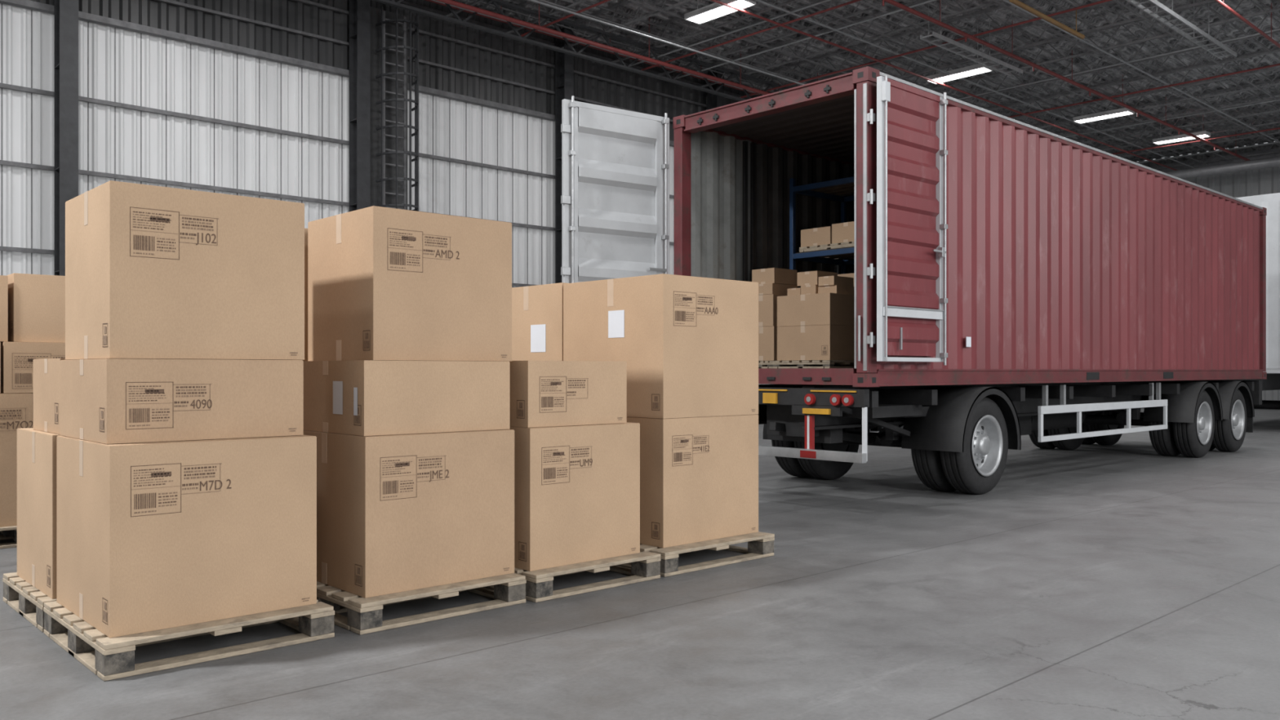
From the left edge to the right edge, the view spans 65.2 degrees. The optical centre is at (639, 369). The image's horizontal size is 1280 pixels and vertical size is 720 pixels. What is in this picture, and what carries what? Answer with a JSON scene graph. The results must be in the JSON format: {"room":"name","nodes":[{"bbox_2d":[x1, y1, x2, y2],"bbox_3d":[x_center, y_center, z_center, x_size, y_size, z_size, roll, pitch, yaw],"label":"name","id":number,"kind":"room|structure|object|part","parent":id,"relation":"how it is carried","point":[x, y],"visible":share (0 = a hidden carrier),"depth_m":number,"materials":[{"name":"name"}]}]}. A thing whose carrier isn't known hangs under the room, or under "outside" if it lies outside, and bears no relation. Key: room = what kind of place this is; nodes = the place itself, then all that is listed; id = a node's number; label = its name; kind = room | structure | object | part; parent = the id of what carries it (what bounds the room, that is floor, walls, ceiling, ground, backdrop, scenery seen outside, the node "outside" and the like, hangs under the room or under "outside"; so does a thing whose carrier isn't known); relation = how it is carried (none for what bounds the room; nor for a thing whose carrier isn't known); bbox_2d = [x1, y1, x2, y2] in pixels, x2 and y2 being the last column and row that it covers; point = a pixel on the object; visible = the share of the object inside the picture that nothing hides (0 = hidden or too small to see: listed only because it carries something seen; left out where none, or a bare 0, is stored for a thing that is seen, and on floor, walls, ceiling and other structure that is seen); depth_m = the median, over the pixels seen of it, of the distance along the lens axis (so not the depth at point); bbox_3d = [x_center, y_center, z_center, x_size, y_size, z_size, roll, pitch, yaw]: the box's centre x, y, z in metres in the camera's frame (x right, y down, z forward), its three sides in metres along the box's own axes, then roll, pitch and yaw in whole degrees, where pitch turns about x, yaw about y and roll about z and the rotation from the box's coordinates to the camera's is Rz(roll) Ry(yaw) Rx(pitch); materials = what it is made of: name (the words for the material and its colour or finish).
{"room":"loading area","nodes":[
{"label":"loading area","id":0,"kind":"room"},
{"bbox_2d":[0,0,769,384],"bbox_3d":[-2.355,-3.230,22.413,51.000,9.000,0.210,0,0,-43],"label":"wall","id":1,"kind":"structure","parent":0,"point":[115,64],"depth_m":18.30,"materials":[{"name":"grey metal"}]},
{"bbox_2d":[0,0,751,286],"bbox_3d":[-2.271,-4.005,22.248,50.900,6.750,0.135,0,0,-43],"label":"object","id":2,"kind":"structure","parent":1,"relation":"attached to","point":[27,4],"depth_m":18.43,"materials":[{"name":"grey metal"}]},
{"bbox_2d":[0,408,1279,719],"bbox_3d":[8.546,1.370,10.640,51.000,0.200,32.000,0,0,-43],"label":"floor","id":3,"kind":"structure","parent":0,"point":[1124,580],"depth_m":4.90,"materials":[{"name":"concrete"}]},
{"bbox_2d":[0,525,17,548],"bbox_3d":[-5.141,1.195,7.185,1.220,0.148,0.970,0,0,-43],"label":"wooden pallet","id":4,"kind":"object","parent":3,"relation":"on","point":[8,532],"visible":0.26,"depth_m":7.21,"materials":[{"name":"brown wood"}]},
{"bbox_2d":[0,392,32,527],"bbox_3d":[-5.128,0.644,7.196,1.156,0.952,0.872,0,0,-43],"label":"cardboard box","id":5,"kind":"object","parent":4,"relation":"on","point":[15,409],"visible":0.78,"depth_m":7.17,"materials":[{"name":"brown cardboard"}]},
{"bbox_2d":[0,342,0,393],"bbox_3d":[-5.148,-0.018,7.178,0.803,0.368,0.870,0,0,-43],"label":"cardboard box","id":6,"kind":"object","parent":5,"relation":"on","point":[0,342],"visible":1,"depth_m":7.13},
{"bbox_2d":[0,275,8,342],"bbox_3d":[-5.105,-0.441,7.205,0.803,0.474,0.790,0,0,-43],"label":"cardboard box","id":7,"kind":"object","parent":6,"relation":"on","point":[3,279],"visible":1,"depth_m":7.17,"materials":[{"name":"brown cardboard"}]},
{"bbox_2d":[2,572,56,631],"bbox_3d":[-2.848,1.195,5.493,0.955,0.148,0.910,0,0,-43],"label":"wooden pallet","id":8,"kind":"object","parent":3,"relation":"on","point":[24,598],"visible":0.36,"depth_m":5.14,"materials":[{"name":"brown wood"}]},
{"bbox_2d":[17,427,61,599],"bbox_3d":[-2.832,0.720,5.460,0.839,0.801,0.780,0,0,-43],"label":"cardboard box","id":9,"kind":"object","parent":8,"relation":"on","point":[36,449],"visible":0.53,"depth_m":5.12,"materials":[{"name":"brown cardboard"}]},
{"bbox_2d":[33,358,65,434],"bbox_3d":[-2.791,0.130,5.368,0.703,0.375,0.570,0,0,-43],"label":"cardboard box","id":10,"kind":"object","parent":9,"relation":"on","point":[46,371],"visible":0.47,"depth_m":5.12,"materials":[{"name":"brown cardboard"}]},
{"bbox_2d":[53,0,78,275],"bbox_3d":[-8.987,-3.225,15.665,0.400,8.990,0.400,0,0,-43],"label":"steel column","id":11,"kind":"structure","parent":3,"relation":"on","point":[65,11],"depth_m":15.57,"materials":[{"name":"metal"}]},
{"bbox_2d":[43,599,334,680],"bbox_3d":[-2.162,1.195,4.785,1.000,0.148,1.020,0,0,-43],"label":"wooden pallet","id":12,"kind":"object","parent":3,"relation":"on","point":[108,658],"visible":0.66,"depth_m":4.42,"materials":[{"name":"brown wood"}]},
{"bbox_2d":[56,435,316,637],"bbox_3d":[-2.183,0.719,4.810,0.909,0.803,0.887,0,0,-43],"label":"cardboard box","id":13,"kind":"object","parent":12,"relation":"on","point":[153,535],"visible":0.9,"depth_m":4.46,"materials":[{"name":"brown cardboard"}]},
{"bbox_2d":[59,358,303,444],"bbox_3d":[-2.215,0.134,4.834,0.872,0.363,0.787,0,0,-43],"label":"cardboard box","id":14,"kind":"object","parent":13,"relation":"on","point":[107,401],"visible":1,"depth_m":4.52,"materials":[{"name":"brown cardboard"}]},
{"bbox_2d":[65,180,304,359],"bbox_3d":[-2.211,-0.432,4.864,0.873,0.765,0.747,0,0,-43],"label":"cardboard box","id":15,"kind":"object","parent":14,"relation":"on","point":[153,272],"visible":0.95,"depth_m":4.56,"materials":[{"name":"brown cardboard"}]},
{"bbox_2d":[349,0,369,211],"bbox_3d":[-5.340,-3.225,19.042,0.400,8.990,0.400,0,0,-43],"label":"steel column","id":16,"kind":"structure","parent":3,"relation":"on","point":[359,10],"depth_m":18.97,"materials":[{"name":"metal"}]},
{"bbox_2d":[369,5,418,211],"bbox_3d":[-4.680,-2.880,19.316,0.860,8.300,0.875,0,0,-43],"label":"ladder","id":17,"kind":"object","parent":3,"relation":"on","point":[388,47],"visible":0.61,"depth_m":19.43,"materials":[{"name":"metal"}]},
{"bbox_2d":[316,573,526,635],"bbox_3d":[-1.331,1.195,5.500,0.980,0.148,1.040,0,0,-43],"label":"wooden pallet","id":18,"kind":"object","parent":3,"relation":"on","point":[364,615],"visible":0.44,"depth_m":5.09,"materials":[{"name":"brown wood"}]},
{"bbox_2d":[303,429,514,598],"bbox_3d":[-1.326,0.725,5.544,0.898,0.790,0.902,0,0,-43],"label":"cardboard box","id":19,"kind":"object","parent":18,"relation":"on","point":[396,513],"visible":0.9,"depth_m":5.16,"materials":[{"name":"brown cardboard"}]},
{"bbox_2d":[303,360,510,435],"bbox_3d":[-1.333,0.140,5.560,0.882,0.376,0.850,0,0,-43],"label":"cardboard box","id":20,"kind":"object","parent":19,"relation":"on","point":[359,397],"visible":0.94,"depth_m":5.21,"materials":[{"name":"brown cardboard"}]},
{"bbox_2d":[307,205,511,361],"bbox_3d":[-1.296,-0.442,5.640,0.860,0.783,0.762,0,0,-43],"label":"cardboard box","id":21,"kind":"object","parent":20,"relation":"on","point":[384,283],"visible":0.97,"depth_m":5.33,"materials":[{"name":"brown cardboard"}]},
{"bbox_2d":[555,24,573,283],"bbox_3d":[-1.693,-3.225,22.419,0.400,8.990,0.400,0,0,-43],"label":"steel column","id":22,"kind":"structure","parent":3,"relation":"on","point":[564,63],"depth_m":22.46,"materials":[{"name":"metal"}]},
{"bbox_2d":[484,551,660,602],"bbox_3d":[-0.570,1.195,6.154,0.945,0.148,1.035,0,0,-43],"label":"wooden pallet","id":23,"kind":"object","parent":3,"relation":"on","point":[645,566],"visible":0.35,"depth_m":5.77,"materials":[{"name":"brown wood"}]},
{"bbox_2d":[510,422,639,571],"bbox_3d":[-0.612,0.723,6.176,0.836,0.795,0.905,0,0,-43],"label":"cardboard box","id":24,"kind":"object","parent":23,"relation":"on","point":[577,487],"visible":0.75,"depth_m":5.78,"materials":[{"name":"brown cardboard"}]},
{"bbox_2d":[505,360,626,427],"bbox_3d":[-0.642,0.135,6.157,0.746,0.376,0.852,0,0,-43],"label":"cardboard box","id":25,"kind":"object","parent":24,"relation":"on","point":[544,393],"visible":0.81,"depth_m":5.79,"materials":[{"name":"brown cardboard"}]},
{"bbox_2d":[616,531,774,577],"bbox_3d":[0.174,1.195,6.873,1.045,0.148,1.070,0,0,-43],"label":"wooden pallet","id":26,"kind":"object","parent":3,"relation":"on","point":[760,544],"visible":0.33,"depth_m":6.47,"materials":[{"name":"brown wood"}]},
{"bbox_2d":[626,414,758,547],"bbox_3d":[0.167,0.714,6.945,0.921,0.812,0.935,0,0,-43],"label":"cardboard box","id":27,"kind":"object","parent":26,"relation":"on","point":[699,476],"visible":0.71,"depth_m":6.51,"materials":[{"name":"brown cardboard"}]},
{"bbox_2d":[563,273,758,418],"bbox_3d":[0.141,-0.150,6.972,0.922,0.912,1.011,0,0,-43],"label":"cardboard box","id":28,"kind":"object","parent":27,"relation":"on","point":[688,344],"visible":0.91,"depth_m":6.57,"materials":[{"name":"brown cardboard"}]},
{"bbox_2d":[707,70,724,109],"bbox_3d":[1.953,-3.225,25.796,0.400,8.990,0.400,0,0,-43],"label":"steel column","id":29,"kind":"structure","parent":3,"relation":"on","point":[713,100],"depth_m":25.78,"materials":[{"name":"metal"}]},
{"bbox_2d":[757,379,1262,494],"bbox_3d":[5.357,0.711,13.499,11.415,1.118,2.530,0,0,-43],"label":"chassis","id":30,"kind":"object","parent":3,"relation":"on","point":[959,437],"visible":0.98,"depth_m":10.50,"materials":[{"name":"metal"}]},
{"bbox_2d":[560,66,1266,386],"bbox_3d":[4.821,-1.270,13.087,12.678,2.840,2.851,0,0,-43],"label":"shipping container","id":31,"kind":"object","parent":30,"relation":"on","point":[991,247],"visible":0.88,"depth_m":10.65,"materials":[{"name":"metal"}]},
{"bbox_2d":[758,360,797,368],"bbox_3d":[1.498,-0.059,11.187,0.500,0.083,0.380,0,0,-43],"label":"wooden pallet","id":32,"kind":"object","parent":31,"relation":"in","point":[762,364],"visible":0.3,"depth_m":10.98,"materials":[{"name":"brown wood"}]},
{"bbox_2d":[758,326,777,360],"bbox_3d":[1.494,-0.290,11.169,0.432,0.375,0.360,0,0,-43],"label":"cardboard box","id":33,"kind":"object","parent":32,"relation":"on","point":[767,335],"visible":0.52,"depth_m":10.96,"materials":[{"name":"brown cardboard"}]},
{"bbox_2d":[758,293,786,326],"bbox_3d":[1.491,-0.654,11.173,0.432,0.348,0.350,0,0,-43],"label":"cardboard box","id":34,"kind":"object","parent":33,"relation":"on","point":[767,304],"visible":0.48,"depth_m":10.96,"materials":[{"name":"brown cardboard"}]},
{"bbox_2d":[758,283,797,295],"bbox_3d":[1.494,-0.889,11.169,0.432,0.118,0.320,0,0,-43],"label":"cardboard box","id":35,"kind":"object","parent":34,"relation":"on","point":[767,288],"visible":0.73,"depth_m":10.99,"materials":[{"name":"brown cardboard"}]},
{"bbox_2d":[751,267,797,284],"bbox_3d":[1.505,-1.034,11.179,0.402,0.168,0.320,0,0,-43],"label":"cardboard box","id":36,"kind":"object","parent":35,"relation":"on","point":[771,275],"visible":0.77,"depth_m":11.05,"materials":[{"name":"brown cardboard"}]},
{"bbox_2d":[772,360,854,368],"bbox_3d":[1.925,-0.059,10.777,0.630,0.083,0.760,0,0,-43],"label":"wooden pallet","id":37,"kind":"object","parent":31,"relation":"in","point":[817,363],"visible":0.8,"depth_m":10.53,"materials":[{"name":"brown wood"}]},
{"bbox_2d":[777,324,854,360],"bbox_3d":[1.924,-0.285,10.763,0.553,0.365,0.700,0,0,-43],"label":"cardboard box","id":38,"kind":"object","parent":37,"relation":"on","point":[815,342],"visible":0.87,"depth_m":10.52,"materials":[{"name":"brown cardboard"}]},
{"bbox_2d":[777,293,854,326],"bbox_3d":[1.924,-0.634,10.763,0.552,0.328,0.700,0,0,-43],"label":"cardboard box","id":39,"kind":"object","parent":38,"relation":"on","point":[820,308],"visible":0.8,"depth_m":10.52,"materials":[{"name":"brown cardboard"}]},
{"bbox_2d":[786,287,800,295],"bbox_3d":[1.798,-0.844,10.973,0.352,0.088,0.180,0,0,-43],"label":"cardboard box","id":40,"kind":"object","parent":39,"relation":"on","point":[791,291],"visible":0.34,"depth_m":10.85,"materials":[{"name":"brown cardboard"}]},
{"bbox_2d":[800,284,818,294],"bbox_3d":[1.944,-0.854,10.823,0.402,0.108,0.200,0,0,-43],"label":"cardboard box","id":41,"kind":"object","parent":39,"relation":"on","point":[806,289],"visible":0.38,"depth_m":10.68,"materials":[{"name":"brown cardboard"}]},
{"bbox_2d":[797,271,837,286],"bbox_3d":[1.928,-0.984,10.869,0.362,0.148,0.270,0,0,-43],"label":"cardboard box","id":42,"kind":"object","parent":41,"relation":"on","point":[810,277],"visible":0.73,"depth_m":10.74,"materials":[{"name":"brown cardboard"}]},
{"bbox_2d":[817,284,854,294],"bbox_3d":[2.097,-0.844,10.665,0.332,0.088,0.240,0,0,-43],"label":"cardboard box","id":43,"kind":"object","parent":39,"relation":"on","point":[825,289],"visible":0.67,"depth_m":10.56,"materials":[{"name":"brown cardboard"}]},
{"bbox_2d":[818,275,853,286],"bbox_3d":[2.090,-0.939,10.658,0.352,0.098,0.200,0,0,-43],"label":"cardboard box","id":44,"kind":"object","parent":43,"relation":"on","point":[827,280],"visible":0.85,"depth_m":10.56,"materials":[{"name":"brown cardboard"}]},
{"bbox_2d":[789,176,854,366],"bbox_3d":[2.498,-1.123,11.615,1.050,2.214,1.090,0,0,-43],"label":"storage rack","id":45,"kind":"object","parent":31,"relation":"in","point":[839,256],"visible":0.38,"depth_m":11.65,"materials":[{"name":"blue metal"}]},
{"bbox_2d":[799,241,854,252],"bbox_3d":[2.374,-1.394,11.521,0.660,0.058,0.840,0,0,-43],"label":"wooden pallet","id":46,"kind":"object","parent":45,"relation":"on","point":[848,244],"visible":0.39,"depth_m":11.32,"materials":[{"name":"brown wood"}]},
{"bbox_2d":[800,226,831,247],"bbox_3d":[2.206,-1.527,11.651,0.532,0.202,0.420,0,0,-43],"label":"cardboard box","id":47,"kind":"object","parent":46,"relation":"on","point":[823,235],"visible":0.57,"depth_m":11.46,"materials":[{"name":"brown cardboard"}]},
{"bbox_2d":[831,221,854,244],"bbox_3d":[2.491,-1.537,11.343,0.532,0.222,0.380,0,0,-43],"label":"cardboard box","id":48,"kind":"object","parent":46,"relation":"on","point":[841,232],"visible":0.38,"depth_m":11.18,"materials":[{"name":"brown cardboard"}]},
{"bbox_2d":[837,272,854,286],"bbox_3d":[2.353,-0.911,11.515,0.502,0.334,0.700,0,0,-43],"label":"cardboard box","id":49,"kind":"object","parent":45,"relation":"on","point":[849,275],"visible":0.02,"depth_m":11.16,"materials":[{"name":"brown cardboard"}]},
{"bbox_2d":[839,364,853,366],"bbox_3d":[2.480,-0.297,11.598,0.802,0.562,0.850,0,0,-43],"label":"cardboard box","id":50,"kind":"object","parent":31,"relation":"on","point":[839,365],"visible":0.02,"depth_m":11.19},
{"bbox_3d":[2.471,-1.317,9.047,1.020,2.545,0.117,0,0,-43],"label":"door","id":51,"kind":"part","parent":31,"relation":"part of","materials":[{"name":"red paint"}]},
{"bbox_2d":[1217,192,1279,409],"bbox_3d":[16.560,-1.180,24.909,11.850,4.900,2.650,0,0,-43],"label":"box trailer","id":52,"kind":"object","parent":3,"relation":"on","point":[1271,202],"visible":0.02,"depth_m":20.30,"materials":[{"name":"paint"}]},
{"bbox_3d":[-2.014,1.195,6.244,0.970,0.148,0.900,0,0,-43],"label":"wooden pallet","id":53,"kind":"object","parent":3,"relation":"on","visible":0},
{"bbox_3d":[-2.007,0.706,6.237,0.873,0.828,0.820,0,0,-43],"label":"cardboard box","id":54,"kind":"object","parent":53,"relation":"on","visible":0},
{"bbox_2d":[302,227,307,360],"bbox_3d":[-1.996,-0.264,6.240,0.853,1.108,0.790,0,0,-43],"label":"cardboard box","id":55,"kind":"object","parent":54,"relation":"on","point":[305,229],"visible":0.02,"depth_m":5.77,"materials":[{"name":"brown cardboard"}]},
{"bbox_3d":[-0.530,1.195,7.652,0.980,0.148,0.950,0,0,-43],"label":"wooden pallet","id":56,"kind":"object","parent":3,"relation":"on","visible":0},
{"bbox_3d":[-0.534,0.696,7.656,0.883,0.848,0.840,0,0,-43],"label":"cardboard box","id":57,"kind":"object","parent":56,"relation":"on","visible":0},
{"bbox_2d":[511,282,565,360],"bbox_3d":[-0.530,-0.174,7.673,0.854,0.888,0.860,0,0,-43],"label":"cardboard box","id":58,"kind":"object","parent":57,"relation":"on","point":[537,311],"visible":0.2,"depth_m":7.27,"materials":[{"name":"brown cardboard"}]},
{"bbox_3d":[-4.275,1.195,7.987,1.020,0.148,0.970,0,0,-43],"label":"wooden pallet","id":59,"kind":"object","parent":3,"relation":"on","visible":0},
{"bbox_2d":[31,392,33,427],"bbox_3d":[-4.286,0.644,7.977,0.953,0.952,0.870,0,0,-43],"label":"cardboard box","id":60,"kind":"object","parent":59,"relation":"on","point":[32,393],"visible":0.02,"depth_m":7.69,"materials":[{"name":"brown cardboard"}]},
{"bbox_2d":[0,342,65,393],"bbox_3d":[-4.463,-0.018,7.777,0.983,0.368,0.822,0,0,-43],"label":"cardboard box","id":61,"kind":"object","parent":60,"relation":"on","point":[17,358],"visible":0.23,"depth_m":7.22,"materials":[{"name":"brown cardboard"}]},
{"bbox_2d":[6,273,65,342],"bbox_3d":[-4.455,-0.453,7.821,0.913,0.497,0.770,0,0,-43],"label":"cardboard box","id":62,"kind":"object","parent":61,"relation":"on","point":[36,302],"visible":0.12,"depth_m":7.33,"materials":[{"name":"brown cardboard"}]},
{"bbox_2d":[455,0,1279,161],"bbox_3d":[9.416,-7.830,14.852,44.000,0.200,27.000,0,0,-43],"label":"ceiling","id":63,"kind":"structure","parent":0,"point":[1001,15],"depth_m":24.11,"materials":[{"name":"grey metal"}]},
{"bbox_2d":[445,0,484,17],"bbox_3d":[5.118,-7.468,10.663,0.080,0.515,26.708,0,0,-43],"label":"joist","id":64,"kind":"object","parent":63,"relation":"attached to","point":[477,2],"visible":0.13,"depth_m":19.92,"materials":[{"name":"metal"}]},
{"bbox_2d":[505,0,589,33],"bbox_3d":[6.219,-7.468,11.682,0.080,0.515,26.708,0,0,-43],"label":"joist","id":65,"kind":"object","parent":63,"relation":"attached to","point":[524,3],"visible":0.61,"depth_m":20.65,"materials":[{"name":"metal"}]},
{"bbox_2d":[371,0,789,101],"bbox_3d":[1.425,-6.880,23.398,43.913,0.650,0.120,0,0,-43],"label":"girder","id":66,"kind":"object","parent":63,"relation":"attached to","point":[458,20],"visible":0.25,"depth_m":21.02,"materials":[{"name":"metal"}]},
{"bbox_2d":[560,0,693,48],"bbox_3d":[7.319,-7.468,12.701,0.080,0.515,26.708,0,0,-43],"label":"joist","id":67,"kind":"object","parent":63,"relation":"attached to","point":[616,6],"visible":0.76,"depth_m":21.01,"materials":[{"name":"metal"}]},
{"bbox_2d":[610,0,796,62],"bbox_3d":[8.420,-7.468,13.720,0.080,0.515,26.708,0,0,-43],"label":"joist","id":68,"kind":"object","parent":63,"relation":"attached to","point":[676,19],"visible":0.6,"depth_m":21.77,"materials":[{"name":"grey metal"}]},
{"bbox_2d":[684,0,755,24],"bbox_3d":[1.574,-7.395,19.789,0.440,0.630,1.520,0,0,-43],"label":"ceiling light","id":69,"kind":"object","parent":63,"relation":"hanging from","point":[714,11],"depth_m":19.81,"materials":[{"name":"white plastic"}]},
{"bbox_2d":[657,0,903,75],"bbox_3d":[9.521,-7.468,14.739,0.080,0.515,26.708,0,0,-43],"label":"joist","id":70,"kind":"object","parent":63,"relation":"attached to","point":[853,13],"visible":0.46,"depth_m":21.82,"materials":[{"name":"metal"}]},
{"bbox_2d":[699,0,1004,87],"bbox_3d":[10.621,-7.468,15.758,0.080,0.515,26.708,0,0,-43],"label":"joist","id":71,"kind":"object","parent":63,"relation":"attached to","point":[917,2],"visible":0.81,"depth_m":22.32,"materials":[{"name":"metal"}]},
{"bbox_2d":[425,0,1279,170],"bbox_3d":[9.597,-7.224,14.509,43.800,0.973,26.250,0,0,-43],"label":"roof trusses","id":72,"kind":"object","parent":63,"relation":"attached to","point":[665,64],"visible":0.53,"depth_m":21.97,"materials":[{"name":"red metal"}]},
{"bbox_2d":[431,0,1279,165],"bbox_3d":[8.585,-7.389,15.676,43.900,0.409,23.369,0,0,-43],"label":"framing","id":73,"kind":"object","parent":63,"relation":"attached to","point":[998,2],"visible":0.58,"depth_m":23.32,"materials":[{"name":"grey metal"}]},
{"bbox_2d":[432,0,1279,168],"bbox_3d":[5.776,-6.989,18.636,43.800,0.362,15.500,0,0,-43],"label":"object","id":74,"kind":"object","parent":63,"relation":"attached to","point":[535,1],"visible":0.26,"depth_m":22.54,"materials":[{"name":"metal"}]},
{"bbox_2d":[739,0,1113,97],"bbox_3d":[11.722,-7.468,16.777,0.080,0.515,26.708,0,0,-43],"label":"joist","id":75,"kind":"object","parent":63,"relation":"attached to","point":[996,7],"visible":0.47,"depth_m":22.98,"materials":[{"name":"metal"}]},
{"bbox_2d":[1008,0,1084,39],"bbox_3d":[7.849,-6.959,19.194,3.000,0.543,0.090,0,0,-43],"label":"gas pipe","id":76,"kind":"object","parent":75,"relation":"attached to","point":[1029,9],"visible":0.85,"depth_m":19.13,"materials":[{"name":"metal"}]},
{"bbox_2d":[925,44,993,84],"bbox_3d":[7.683,-7.395,24.083,0.440,0.630,1.520,0,0,-43],"label":"ceiling light","id":77,"kind":"object","parent":63,"relation":"hanging from","point":[978,68],"depth_m":23.97,"materials":[{"name":"white plastic"}]},
{"bbox_2d":[920,0,1022,76],"bbox_3d":[7.195,-7.225,21.518,3.800,0.990,0.304,0,0,-43],"label":"cable tray","id":78,"kind":"object","parent":63,"relation":"hanging from","point":[940,37],"visible":0.91,"depth_m":21.37,"materials":[{"name":"metal"}]},
{"bbox_2d":[777,0,1214,91],"bbox_3d":[12.822,-7.468,17.797,0.080,0.515,26.708,0,0,-43],"label":"joist","id":79,"kind":"object","parent":63,"relation":"attached to","point":[1090,8],"visible":0.61,"depth_m":22.37,"materials":[{"name":"metal"}]},
{"bbox_2d":[902,0,1279,89],"bbox_3d":[13.923,-7.468,18.816,0.080,0.515,26.708,0,0,-43],"label":"joist","id":80,"kind":"object","parent":63,"relation":"attached to","point":[1273,9],"visible":0.46,"depth_m":22.44,"materials":[{"name":"metal"}]},
{"bbox_2d":[1072,90,1134,124],"bbox_3d":[13.001,-7.395,28.053,0.440,0.630,1.520,0,0,-43],"label":"ceiling light","id":81,"kind":"object","parent":63,"relation":"attached to","point":[1124,111],"visible":0.95,"depth_m":27.97,"materials":[{"name":"white plastic"}]},
{"bbox_2d":[932,7,1279,100],"bbox_3d":[15.024,-7.468,19.835,0.080,0.515,26.708,0,0,-43],"label":"joist","id":82,"kind":"object","parent":63,"relation":"attached to","point":[1264,18],"visible":0.33,"depth_m":23.66,"materials":[{"name":"metal"}]},
{"bbox_2d":[961,29,1279,111],"bbox_3d":[16.124,-7.468,20.854,0.080,0.515,26.708,0,0,-43],"label":"joist","id":83,"kind":"object","parent":63,"relation":"attached to","point":[1245,41],"visible":0.42,"depth_m":24.78,"materials":[{"name":"grey metal"}]},
{"bbox_2d":[986,47,1279,119],"bbox_3d":[17.225,-7.468,21.873,0.080,0.515,26.708,0,0,-43],"label":"joist","id":84,"kind":"object","parent":63,"relation":"attached to","point":[1275,48],"visible":0.53,"depth_m":26.02,"materials":[{"name":"metal"}]},
{"bbox_2d":[1013,65,1279,128],"bbox_3d":[18.325,-7.468,22.892,0.080,0.515,26.708,0,0,-43],"label":"joist","id":85,"kind":"object","parent":63,"relation":"attached to","point":[1277,83],"visible":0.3,"depth_m":26.88,"materials":[{"name":"metal"}]},
{"bbox_2d":[1033,78,1279,136],"bbox_3d":[19.426,-7.468,23.912,0.080,0.515,26.708,0,0,-43],"label":"joist","id":86,"kind":"object","parent":63,"relation":"attached to","point":[1274,80],"visible":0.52,"depth_m":28.31,"materials":[{"name":"metal"}]},
{"bbox_2d":[1055,92,1279,143],"bbox_3d":[20.527,-7.468,24.931,0.080,0.515,26.708,0,0,-43],"label":"joist","id":87,"kind":"object","parent":63,"relation":"attached to","point":[1277,93],"visible":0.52,"depth_m":29.64,"materials":[{"name":"metal"}]},
{"bbox_2d":[1075,104,1279,151],"bbox_3d":[21.627,-7.468,25.950,0.080,0.515,26.708,0,0,-43],"label":"joist","id":88,"kind":"object","parent":63,"relation":"attached to","point":[1277,106],"visible":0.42,"depth_m":30.76,"materials":[{"name":"grey metal"}]},
{"bbox_2d":[1125,0,1236,59],"bbox_3d":[9.049,-7.225,18.192,10.000,0.990,0.304,0,0,-43],"label":"cable tray","id":89,"kind":"object","parent":63,"relation":"hanging from","point":[1157,3],"visible":1,"depth_m":19.77,"materials":[{"name":"metal"}]},
{"bbox_2d":[1152,115,1210,144],"bbox_3d":[16.643,-7.395,30.744,0.440,0.630,1.520,0,0,-43],"label":"ceiling light","id":90,"kind":"object","parent":63,"relation":"hanging from","point":[1203,134],"depth_m":30.70,"materials":[{"name":"white plastic"}]},
{"bbox_2d":[1093,115,1279,157],"bbox_3d":[22.728,-7.468,26.969,0.080,0.515,26.708,0,0,-43],"label":"joist","id":91,"kind":"object","parent":63,"relation":"attached to","point":[1273,117],"visible":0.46,"depth_m":32.06,"materials":[{"name":"metal"}]},
{"bbox_2d":[1112,126,1279,163],"bbox_3d":[23.828,-7.468,27.988,0.080,0.515,26.708,0,0,-43],"label":"joist","id":92,"kind":"object","parent":63,"relation":"attached to","point":[1277,126],"visible":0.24,"depth_m":33.32,"materials":[{"name":"metal"}]},
{"bbox_2d":[1128,136,1279,169],"bbox_3d":[24.929,-7.468,29.008,0.080,0.515,26.708,0,0,-43],"label":"joist","id":93,"kind":"object","parent":63,"relation":"attached to","point":[1277,137],"visible":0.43,"depth_m":34.53,"materials":[{"name":"metal"}]},
{"bbox_2d":[1142,142,1279,400],"bbox_3d":[27.293,-3.230,28.000,0.200,9.000,32.000,0,0,-43],"label":"wall","id":94,"kind":"structure","parent":0,"point":[1264,180],"depth_m":34.73,"materials":[{"name":"grey metal"}]},
{"bbox_3d":[9.714,-6.880,14.447,43.913,0.650,0.120,0,0,-43],"label":"girder","id":95,"kind":"object","parent":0,"visible":0},
{"bbox_2d":[1148,147,1279,178],"bbox_3d":[24.376,-6.950,29.046,2.560,0.960,25.500,0,0,-43],"label":"ventilation duct","id":96,"kind":"object","parent":95,"relation":"hanging from","point":[1269,160],"visible":0.3,"depth_m":33.51,"materials":[{"name":"metal"}]}
]}

